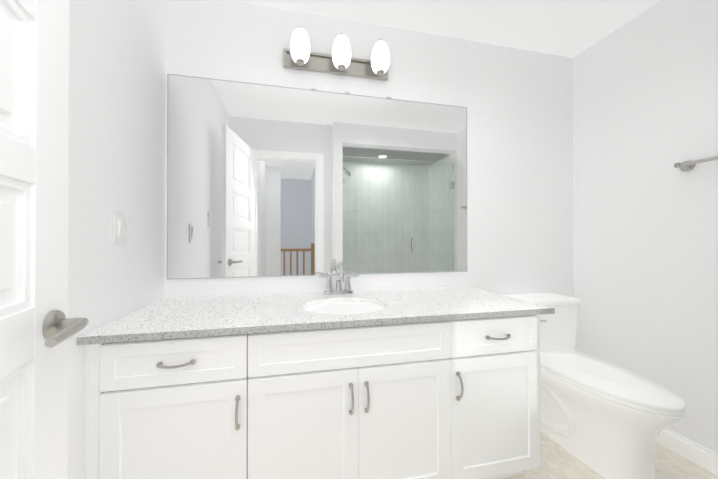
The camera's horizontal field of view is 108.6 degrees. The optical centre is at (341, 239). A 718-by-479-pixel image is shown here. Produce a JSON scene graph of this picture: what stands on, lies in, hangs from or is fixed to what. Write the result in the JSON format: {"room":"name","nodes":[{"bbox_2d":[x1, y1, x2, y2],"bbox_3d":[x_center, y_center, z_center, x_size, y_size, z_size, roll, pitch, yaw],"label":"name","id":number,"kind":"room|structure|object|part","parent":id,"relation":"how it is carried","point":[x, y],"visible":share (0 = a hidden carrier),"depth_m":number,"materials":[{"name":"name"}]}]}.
{"room":"bathroom","nodes":[
{"label":"bathroom","id":0,"kind":"room"},
{"bbox_2d":[67,0,165,478],"bbox_3d":[-0.820,-0.097,0.571,0.120,2.400,1.523,0,0,-11],"label":"wall","id":1,"kind":"structure","parent":0,"point":[117,105],"depth_m":0.93,"materials":[{"name":"paint"}]},
{"bbox_2d":[0,0,68,478],"bbox_3d":[-0.532,0.076,0.308,0.035,2.029,0.639,0,0,-24],"label":"door leaf","id":2,"kind":"structure","parent":1,"relation":"in","point":[34,121],"depth_m":0.50,"materials":[{"name":"paint"}]},
{"bbox_2d":[42,310,88,347],"bbox_3d":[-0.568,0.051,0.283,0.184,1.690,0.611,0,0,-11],"label":"door handle","id":3,"kind":"object","parent":2,"relation":"attached to","point":[56,323],"depth_m":0.53,"materials":[{"name":"silver metal"}]},
{"bbox_2d":[113,211,126,243],"bbox_3d":[-0.829,-0.045,0.973,0.013,0.120,0.076,0,0,-11],"label":"light switch","id":4,"kind":"object","parent":1,"relation":"attached to","point":[119,227],"visible":1,"depth_m":0.96,"materials":[{"name":"plastic"}]},
{"bbox_2d":[165,0,573,297],"bbox_3d":[0.360,-0.093,1.633,2.845,2.400,0.131,0,0,-11],"label":"wall","id":5,"kind":"structure","parent":0,"point":[264,180],"depth_m":1.52,"materials":[{"name":"white paint"}]},
{"bbox_2d":[284,26,389,80],"bbox_3d":[-0.009,-1.041,1.437,0.613,0.205,0.137,0,0,-11],"label":"sconce","id":6,"kind":"object","parent":5,"relation":"attached to","point":[299,55],"visible":0.98,"depth_m":1.43,"materials":[{"name":"silver metal"}]},
{"bbox_2d":[231,0,661,57],"bbox_3d":[0.327,-1.352,-0.499,3.730,0.100,4.313,0,0,-11],"label":"ceiling","id":7,"kind":"structure","parent":0,"point":[570,28],"depth_m":1.50,"materials":[{"name":"paint"}]},
{"bbox_2d":[501,431,717,478],"bbox_3d":[0.327,1.148,-0.508,3.730,0.100,4.313,0,0,-11],"label":"floor","id":8,"kind":"structure","parent":0,"point":[558,461],"depth_m":1.25,"materials":[{"name":"tile"}]},
{"bbox_2d":[77,310,552,478],"bbox_3d":[-0.010,0.713,1.213,1.713,0.784,0.564,0,0,-11],"label":"bathroom vanity","id":9,"kind":"object","parent":8,"relation":"on","point":[338,382],"depth_m":0.95,"materials":[{"name":"paint"}]},
{"bbox_2d":[77,286,554,341],"bbox_3d":[0.009,0.309,1.221,1.752,0.024,0.559,0,0,-11],"label":"countertop","id":10,"kind":"structure","parent":9,"relation":"on","point":[188,314],"depth_m":1.08,"materials":[{"name":"grey stone"}]},
{"bbox_2d":[321,262,358,293],"bbox_3d":[0.009,0.209,1.382,0.199,0.178,0.148,0,0,-11],"label":"faucet","id":11,"kind":"object","parent":10,"relation":"on","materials":[{"name":"silver metal"}]},
{"bbox_2d":[305,298,388,313],"bbox_3d":[0.016,0.387,1.170,0.413,0.156,0.318,0,0,-11],"label":"sink","id":12,"kind":"object","parent":10,"relation":"in","point":[339,305],"depth_m":1.24,"materials":[{"name":"white ceramic"}]},
{"bbox_2d":[505,293,686,478],"bbox_3d":[1.297,0.735,1.385,0.432,0.741,0.719,0,0,-11],"label":"toilet","id":13,"kind":"object","parent":8,"relation":"on","point":[605,419],"visible":0.75,"depth_m":1.25,"materials":[{"name":"ceramic"}]},
{"bbox_3d":[1.249,0.539,1.633,0.432,0.346,0.216,0,0,-11],"label":"tank","id":14,"kind":"part","parent":13,"relation":"part of","materials":[{"name":"ceramic"}]},
{"bbox_3d":[1.310,0.694,1.322,0.380,0.046,0.590,0,0,-11],"label":"seat","id":15,"kind":"part","parent":13,"relation":"part of","materials":[{"name":"ceramic"}]},
{"bbox_2d":[573,0,717,453],"bbox_3d":[1.835,-0.095,1.192,0.120,2.400,1.323,0,0,-11],"label":"wall","id":16,"kind":"structure","parent":0,"point":[645,119],"depth_m":1.42,"materials":[{"name":"paint"}]},
{"bbox_2d":[655,429,717,475],"bbox_3d":[1.768,1.055,1.174,0.017,0.100,1.323,0,0,-11],"label":"baseboard","id":17,"kind":"structure","parent":16,"relation":"attached to","point":[697,454],"depth_m":1.28,"materials":[{"name":"paint"}]},
{"bbox_2d":[674,156,717,170],"bbox_3d":[1.773,-0.373,0.999,0.073,0.052,0.657,0,0,-11],"label":"towel rail","id":18,"kind":"object","parent":16,"relation":"attached to","point":[687,166],"visible":1,"depth_m":1.27,"materials":[{"name":"silver metal"}]}
]}

